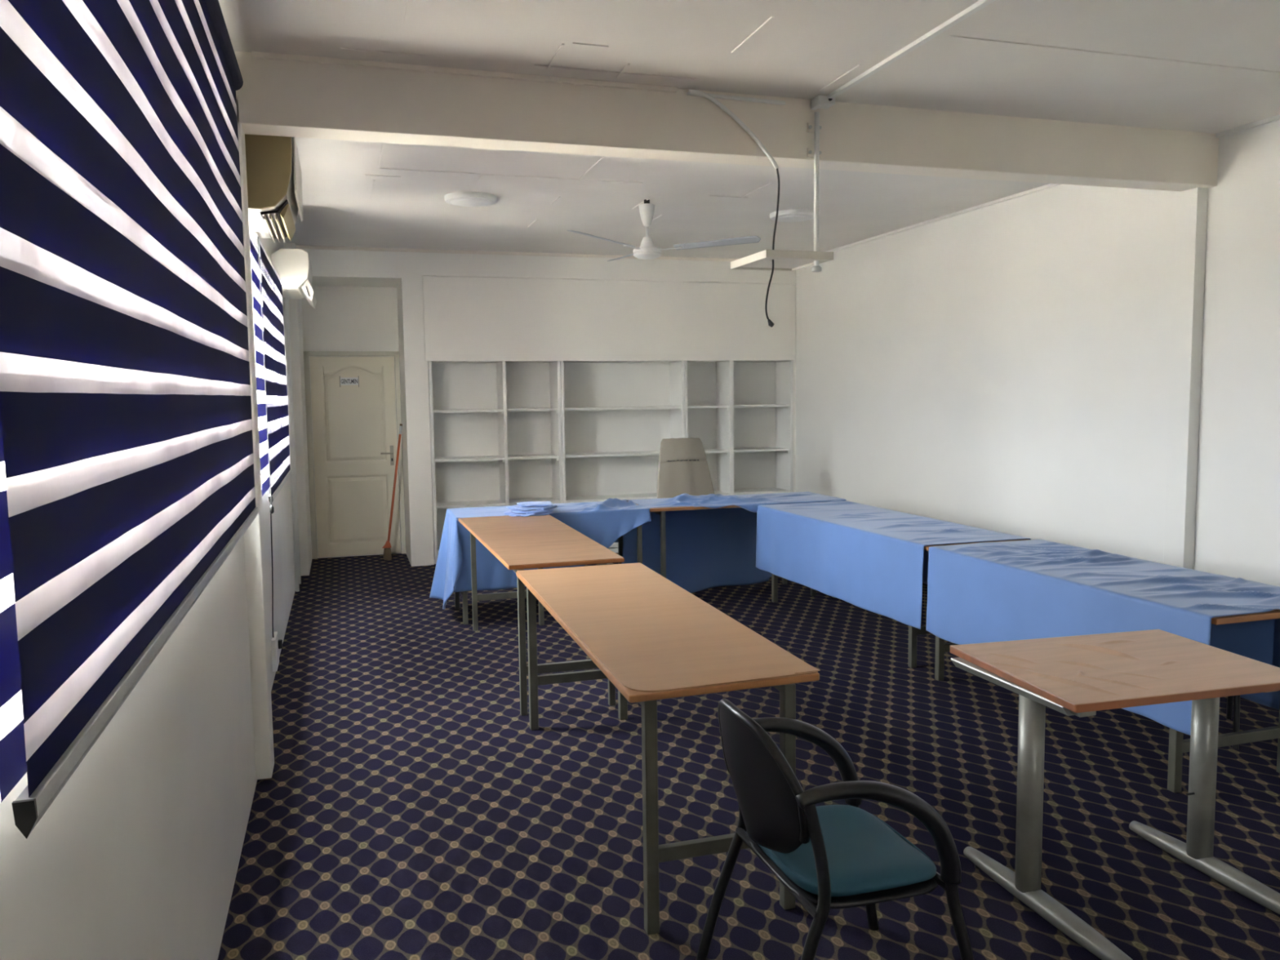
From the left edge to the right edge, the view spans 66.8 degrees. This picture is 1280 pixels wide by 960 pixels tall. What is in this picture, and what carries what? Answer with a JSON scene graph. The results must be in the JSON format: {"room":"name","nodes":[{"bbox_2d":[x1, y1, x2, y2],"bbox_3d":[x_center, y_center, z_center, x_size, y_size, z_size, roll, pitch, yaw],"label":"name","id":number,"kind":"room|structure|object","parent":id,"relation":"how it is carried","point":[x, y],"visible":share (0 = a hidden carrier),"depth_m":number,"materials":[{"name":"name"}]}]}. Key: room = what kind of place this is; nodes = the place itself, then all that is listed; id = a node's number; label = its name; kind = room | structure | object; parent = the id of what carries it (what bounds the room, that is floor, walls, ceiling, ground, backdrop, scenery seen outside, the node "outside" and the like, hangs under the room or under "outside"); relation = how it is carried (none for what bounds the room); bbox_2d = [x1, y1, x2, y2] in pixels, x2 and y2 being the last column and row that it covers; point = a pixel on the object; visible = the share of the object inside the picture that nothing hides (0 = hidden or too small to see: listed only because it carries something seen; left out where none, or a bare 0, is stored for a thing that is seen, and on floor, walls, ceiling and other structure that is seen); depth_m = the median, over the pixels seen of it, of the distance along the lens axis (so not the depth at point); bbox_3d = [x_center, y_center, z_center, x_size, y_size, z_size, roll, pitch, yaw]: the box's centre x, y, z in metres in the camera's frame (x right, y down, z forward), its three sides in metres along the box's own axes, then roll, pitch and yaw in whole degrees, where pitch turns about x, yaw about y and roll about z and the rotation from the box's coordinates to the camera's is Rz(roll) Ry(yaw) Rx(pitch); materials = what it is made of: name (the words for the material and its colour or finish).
{"room":"meeting room","nodes":[
{"label":"meeting room","id":0,"kind":"room"},
{"bbox_2d":[0,237,295,959],"bbox_3d":[-1.627,-0.160,3.485,0.230,3.100,14.020,-2,5,-17],"label":"wall","id":1,"kind":"structure","parent":0,"point":[136,856],"depth_m":2.23,"materials":[{"name":"paint"}]},
{"bbox_2d":[0,0,257,839],"bbox_3d":[-1.172,-0.618,2.505,0.074,1.809,3.120,-2,5,-17],"label":"roller blind","id":2,"kind":"object","parent":1,"relation":"attached to","point":[127,479],"visible":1,"depth_m":1.56,"materials":[{"name":"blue fabric"}]},
{"bbox_2d":[235,98,274,779],"bbox_3d":[-1.709,-0.138,4.197,0.105,2.893,0.180,-2,5,-17],"label":"pillar","id":3,"kind":"structure","parent":1,"relation":"attached to","point":[254,544],"depth_m":4.18,"materials":[{"name":"paint"}]},
{"bbox_2d":[251,279,269,492],"bbox_3d":[-2.374,-0.629,5.871,0.145,1.370,2.520,-2,5,-17],"label":"window","id":4,"kind":"structure","parent":1,"relation":"in","point":[264,473],"depth_m":7.01,"materials":[{"name":"glass"}]},
{"bbox_2d":[249,231,291,513],"bbox_3d":[-2.240,-0.628,5.939,0.067,1.443,2.090,-2,5,-17],"label":"roller blind","id":5,"kind":"object","parent":4,"relation":"attached to","point":[274,458],"visible":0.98,"depth_m":5.56,"materials":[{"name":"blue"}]},
{"bbox_2d":[244,133,302,242],"bbox_3d":[-1.825,-1.426,4.766,0.292,0.400,0.858,-2,5,-17],"label":"air conditioner","id":6,"kind":"object","parent":1,"relation":"attached to","point":[273,170],"visible":0.62,"depth_m":4.38,"materials":[{"name":"plastic"}]},
{"bbox_2d":[260,199,288,239],"bbox_3d":[-1.788,-1.284,4.799,0.122,0.074,0.720,-2,5,-17],"label":"air vent","id":7,"kind":"object","parent":6,"relation":"attached to","point":[273,222],"depth_m":4.62,"materials":[{"name":"black plastic"}]},
{"bbox_2d":[269,488,282,671],"bbox_3d":[-2.212,0.590,5.880,0.049,1.056,0.404,-2,5,-17],"label":"cable trunking","id":8,"kind":"object","parent":1,"relation":"attached to","point":[276,644],"visible":0.88,"depth_m":5.83,"materials":[{"name":"white plastic"}]},
{"bbox_2d":[282,297,301,591],"bbox_3d":[-3.019,-0.430,8.403,0.032,2.760,0.382,-2,5,-17],"label":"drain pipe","id":9,"kind":"object","parent":1,"relation":"attached to","point":[285,300],"visible":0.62,"depth_m":8.29,"materials":[{"name":"white plastic"}]},
{"bbox_2d":[271,248,316,308],"bbox_3d":[-2.661,-1.540,7.484,0.284,0.364,0.830,-2,5,-17],"label":"air conditioner","id":10,"kind":"object","parent":1,"relation":"attached to","point":[293,267],"visible":0.92,"depth_m":7.10,"materials":[{"name":"plastic"}]},
{"bbox_2d":[284,242,312,575],"bbox_3d":[-3.369,-0.681,9.581,0.105,3.100,1.100,-2,5,-17],"label":"trim","id":11,"kind":"structure","parent":1,"relation":"attached to","point":[295,305],"depth_m":9.12,"materials":[{"name":"paint"}]},
{"bbox_2d":[251,51,677,93],"bbox_3d":[-0.713,-1.785,4.258,1.850,0.022,0.020,-2,5,-17],"label":"trim","id":12,"kind":"structure","parent":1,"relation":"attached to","point":[260,55],"depth_m":4.22,"materials":[{"name":"paint"}]},
{"bbox_2d":[301,248,795,566],"bbox_3d":[-0.950,-0.792,10.486,5.655,3.100,1.136,-2,5,-17],"label":"wall","id":13,"kind":"structure","parent":0,"point":[424,307],"depth_m":9.93,"materials":[{"name":"paint"}]},
{"bbox_2d":[303,351,405,559],"bbox_3d":[-2.977,-0.263,10.163,0.953,2.155,0.089,-2,5,-17],"label":"door","id":14,"kind":"structure","parent":13,"relation":"in","point":[354,429],"depth_m":10.18,"materials":[{"name":"paint"}]},
{"bbox_2d":[295,244,738,261],"bbox_3d":[-0.796,-2.275,9.810,5.260,0.030,0.034,-2,5,-17],"label":"trim","id":15,"kind":"structure","parent":13,"relation":"attached to","point":[297,246],"depth_m":9.60,"materials":[{"name":"paint"}]},
{"bbox_2d":[217,552,1279,959],"bbox_3d":[1.020,1.336,4.469,5.750,0.120,14.100,-2,5,-17],"label":"floor","id":16,"kind":"structure","parent":0,"point":[410,808],"depth_m":4.01,"materials":[{"name":"carpet"}]},
{"bbox_2d":[382,423,402,559],"bbox_3d":[-2.565,0.120,10.068,0.253,1.395,0.205,-2,5,-17],"label":"broom","id":17,"kind":"object","parent":16,"relation":"on","point":[387,547],"visible":1,"depth_m":10.09,"materials":[{"name":"wood"}]},
{"bbox_2d":[382,540,391,548],"bbox_3d":[-2.634,0.668,10.090,0.093,0.075,0.040,-2,5,-17],"label":"socket","id":18,"kind":"object","parent":17,"relation":"attached to","point":[388,545],"depth_m":10.07,"materials":[{"name":"red plastic"}]},
{"bbox_2d":[427,360,563,564],"bbox_3d":[-1.492,-0.200,9.998,1.320,2.018,0.404,-2,5,-17],"label":"shelf unit","id":19,"kind":"object","parent":16,"relation":"on","point":[510,412],"visible":0.74,"depth_m":10.10,"materials":[{"name":"paint"}]},
{"bbox_2d":[457,514,624,715],"bbox_3d":[-0.686,0.746,6.150,0.660,0.800,2.112,-2,5,-17],"label":"trestle table","id":20,"kind":"object","parent":16,"relation":"on","point":[519,543],"visible":0.84,"depth_m":5.66,"materials":[{"name":"brown wood"}]},
{"bbox_2d":[454,524,642,624],"bbox_3d":[-0.723,0.621,7.593,1.460,0.793,0.610,-2,5,-17],"label":"trestle table","id":21,"kind":"object","parent":16,"relation":"on","point":[639,531],"visible":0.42,"depth_m":7.50,"materials":[{"name":"grey metal"}]},
{"bbox_2d":[429,497,650,608],"bbox_3d":[-0.764,0.559,7.514,1.660,0.802,0.775,-2,5,-17],"label":"tablecloth","id":22,"kind":"object","parent":21,"relation":"on","point":[605,522],"visible":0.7,"depth_m":7.34,"materials":[{"name":"blue fabric"}]},
{"bbox_2d":[503,501,557,516],"bbox_3d":[-0.815,0.209,7.231,0.392,0.076,0.389,-2,5,-17],"label":"pile","id":23,"kind":"object","parent":22,"relation":"on","point":[526,508],"visible":1,"depth_m":7.14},
{"bbox_2d":[560,360,684,552],"bbox_3d":[-0.219,-0.251,10.386,1.339,2.018,0.404,-2,5,-17],"label":"shelf unit","id":24,"kind":"object","parent":16,"relation":"on","point":[616,417],"visible":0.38,"depth_m":10.52,"materials":[{"name":"paint"}]},
{"bbox_2d":[515,562,820,934],"bbox_3d":[-0.010,0.930,4.110,0.708,0.778,2.195,-2,5,-17],"label":"trestle table","id":25,"kind":"object","parent":16,"relation":"on","point":[654,639],"visible":0.93,"depth_m":3.47,"materials":[{"name":"beige laminate"}]},
{"bbox_2d":[657,437,714,498],"bbox_3d":[0.361,0.225,9.222,0.611,1.264,0.608,-2,5,-17],"label":"office chair","id":26,"kind":"object","parent":16,"relation":"on","point":[682,464],"visible":0.46,"depth_m":8.97,"materials":[{"name":"beige fabric"}]},
{"bbox_2d":[635,503,816,595],"bbox_3d":[0.728,0.563,8.046,1.568,0.793,0.630,-2,5,-17],"label":"trestle table","id":27,"kind":"object","parent":16,"relation":"on","point":[661,511],"visible":0.32,"depth_m":7.57,"materials":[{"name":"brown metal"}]},
{"bbox_2d":[622,491,846,592],"bbox_3d":[0.695,0.508,8.041,1.871,0.835,0.716,-2,5,-17],"label":"tablecloth","id":28,"kind":"object","parent":27,"relation":"on","point":[714,547],"visible":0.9,"depth_m":8.15,"materials":[{"name":"blue fabric"}]},
{"bbox_2d":[684,360,793,495],"bbox_3d":[1.031,-0.300,10.766,1.270,2.018,0.404,-2,5,-17],"label":"shelf unit","id":29,"kind":"object","parent":16,"relation":"on","point":[741,413],"visible":0.46,"depth_m":10.88,"materials":[{"name":"paint"}]},
{"bbox_2d":[695,698,973,959],"bbox_3d":[0.529,1.019,2.675,0.610,0.851,0.557,-2,5,-17],"label":"armchair","id":30,"kind":"object","parent":16,"relation":"on","point":[828,857],"visible":1,"depth_m":2.50,"materials":[{"name":"black plastic"}]},
{"bbox_2d":[771,538,1026,667],"bbox_3d":[1.660,0.670,6.809,0.775,0.775,2.230,-2,5,-17],"label":"trestle table","id":31,"kind":"object","parent":16,"relation":"on","point":[913,632],"visible":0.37,"depth_m":5.89,"materials":[{"name":"grey metal"}]},
{"bbox_2d":[755,500,1031,629],"bbox_3d":[1.645,0.514,6.807,0.839,0.521,2.221,-2,5,-17],"label":"tablecloth","id":32,"kind":"object","parent":31,"relation":"on","point":[874,559],"visible":0.87,"depth_m":6.49,"materials":[{"name":"blue fabric"}]},
{"bbox_2d":[934,608,1279,792],"bbox_3d":[2.331,0.838,4.830,0.775,0.775,1.890,-2,5,-17],"label":"trestle table","id":33,"kind":"object","parent":16,"relation":"on","point":[1177,745],"visible":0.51,"depth_m":4.05,"materials":[{"name":"grey metal"}]},
{"bbox_2d":[925,539,1279,735],"bbox_3d":[2.315,0.710,4.823,0.843,0.592,1.909,-2,5,-17],"label":"tablecloth","id":34,"kind":"object","parent":33,"relation":"on","point":[985,592],"visible":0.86,"depth_m":4.63,"materials":[{"name":"blue fabric"}]},
{"bbox_2d":[950,629,1279,959],"bbox_3d":[1.650,0.988,3.251,0.932,0.775,0.867,-2,5,-17],"label":"desk","id":35,"kind":"object","parent":16,"relation":"on","point":[1081,676],"visible":1,"depth_m":3.18,"materials":[{"name":"laminate"}]},
{"bbox_2d":[1226,694,1240,749],"bbox_3d":[2.878,1.038,4.701,0.354,0.392,0.356,-2,5,-17],"label":"stool","id":36,"kind":"object","parent":16,"relation":"on","point":[1231,701],"visible":0.05,"depth_m":4.52,"materials":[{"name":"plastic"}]},
{"bbox_2d":[217,0,1279,258],"bbox_3d":[0.980,-1.868,4.184,5.750,0.126,14.100,-2,5,-17],"label":"ceiling","id":37,"kind":"structure","parent":0,"point":[1206,66],"depth_m":4.44,"materials":[{"name":"paint"}]},
{"bbox_2d":[444,191,496,206],"bbox_3d":[-1.215,-2.006,6.961,0.370,0.048,0.370,-2,5,-17],"label":"ceiling light","id":38,"kind":"object","parent":37,"relation":"attached to","point":[457,198],"visible":1,"depth_m":6.86,"materials":[{"name":"white plastic"}]},
{"bbox_2d":[450,198,491,206],"bbox_3d":[-1.215,-1.997,6.962,0.298,0.028,0.298,-2,5,-17],"label":"diffuser","id":39,"kind":"object","parent":38,"relation":"attached to","point":[456,202],"depth_m":6.92,"materials":[{"name":"white plastic"}]},
{"bbox_2d":[566,199,760,261],"bbox_3d":[0.015,-1.865,7.322,1.428,0.425,1.357,-2,5,-17],"label":"ceiling fan","id":40,"kind":"object","parent":37,"relation":"hanging from","point":[646,250],"visible":1,"depth_m":7.09,"materials":[{"name":"metal"}]},
{"bbox_2d":[769,208,813,222],"bbox_3d":[1.224,-2.108,7.766,0.370,0.048,0.370,-2,5,-17],"label":"ceiling light","id":41,"kind":"object","parent":37,"relation":"attached to","point":[793,215],"visible":0.89,"depth_m":7.65,"materials":[{"name":"white plastic"}]},
{"bbox_2d":[774,215,811,222],"bbox_3d":[1.225,-2.099,7.767,0.298,0.028,0.298,-2,5,-17],"label":"diffuser","id":42,"kind":"object","parent":41,"relation":"attached to","point":[780,218],"depth_m":7.72,"materials":[{"name":"white plastic"}]},
{"bbox_2d":[827,0,995,98],"bbox_3d":[1.522,-1.677,2.705,0.030,0.018,4.133,-2,5,-17],"label":"cable trunking","id":43,"kind":"object","parent":37,"relation":"attached to","point":[980,4],"visible":1,"depth_m":3.97,"materials":[{"name":"white plastic"}]},
{"bbox_2d":[795,120,1279,586],"bbox_3d":[3.600,-0.370,5.118,0.310,3.100,14.100,-2,5,-17],"label":"wall","id":44,"kind":"structure","parent":0,"point":[1004,366],"depth_m":6.78,"materials":[{"name":"paint"}]},
{"bbox_2d":[234,50,1218,191],"bbox_3d":[0.822,-1.733,4.840,5.440,0.307,0.180,-2,5,-17],"label":"beam","id":45,"kind":"structure","parent":44,"relation":"attached to","point":[276,97],"depth_m":4.59,"materials":[{"name":"paint"}]},
{"bbox_2d":[688,88,779,327],"bbox_3d":[0.454,-1.284,4.640,0.468,1.092,0.033,-2,5,-18],"label":"cable","id":46,"kind":"object","parent":45,"relation":"hanging from","point":[709,97],"visible":0.98,"depth_m":4.64,"materials":[{"name":"black plastic"}]},
{"bbox_2d":[686,91,786,105],"bbox_3d":[0.461,-1.813,4.609,0.500,0.022,0.022,-2,5,-17],"label":"cable trunking","id":47,"kind":"object","parent":45,"relation":"attached to","point":[714,95],"visible":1,"depth_m":4.61,"materials":[{"name":"white plastic"}]},
{"bbox_2d":[730,111,833,271],"bbox_3d":[0.698,-1.409,4.798,0.364,0.762,0.440,-2,5,-17],"label":"mount","id":48,"kind":"object","parent":45,"relation":"attached to","point":[784,260],"visible":0.99,"depth_m":4.74,"materials":[{"name":"white plastic"}]},
{"bbox_2d":[730,249,833,271],"bbox_3d":[0.698,-1.090,4.825,0.355,0.037,0.440,-2,5,-17],"label":"tray","id":49,"kind":"object","parent":48,"relation":"on","point":[784,260],"depth_m":4.75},
{"bbox_2d":[810,94,835,110],"bbox_3d":[0.889,-1.826,4.695,0.100,0.053,0.120,-2,5,-17],"label":"junction box","id":50,"kind":"object","parent":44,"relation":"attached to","point":[820,101],"visible":0.98,"depth_m":4.68,"materials":[{"name":"white plastic"}]},
{"bbox_2d":[826,114,1279,252],"bbox_3d":[3.565,-1.860,4.497,0.030,0.022,12.780,-2,5,-17],"label":"trim","id":51,"kind":"structure","parent":44,"relation":"attached to","point":[1277,117],"depth_m":7.29,"materials":[{"name":"paint"}]},
{"bbox_2d":[1163,187,1208,569],"bbox_3d":[3.304,-0.291,5.774,0.260,2.833,0.150,-2,5,-17],"label":"pillar","id":52,"kind":"structure","parent":44,"relation":"attached to","point":[1191,207],"depth_m":5.69,"materials":[{"name":"paint"}]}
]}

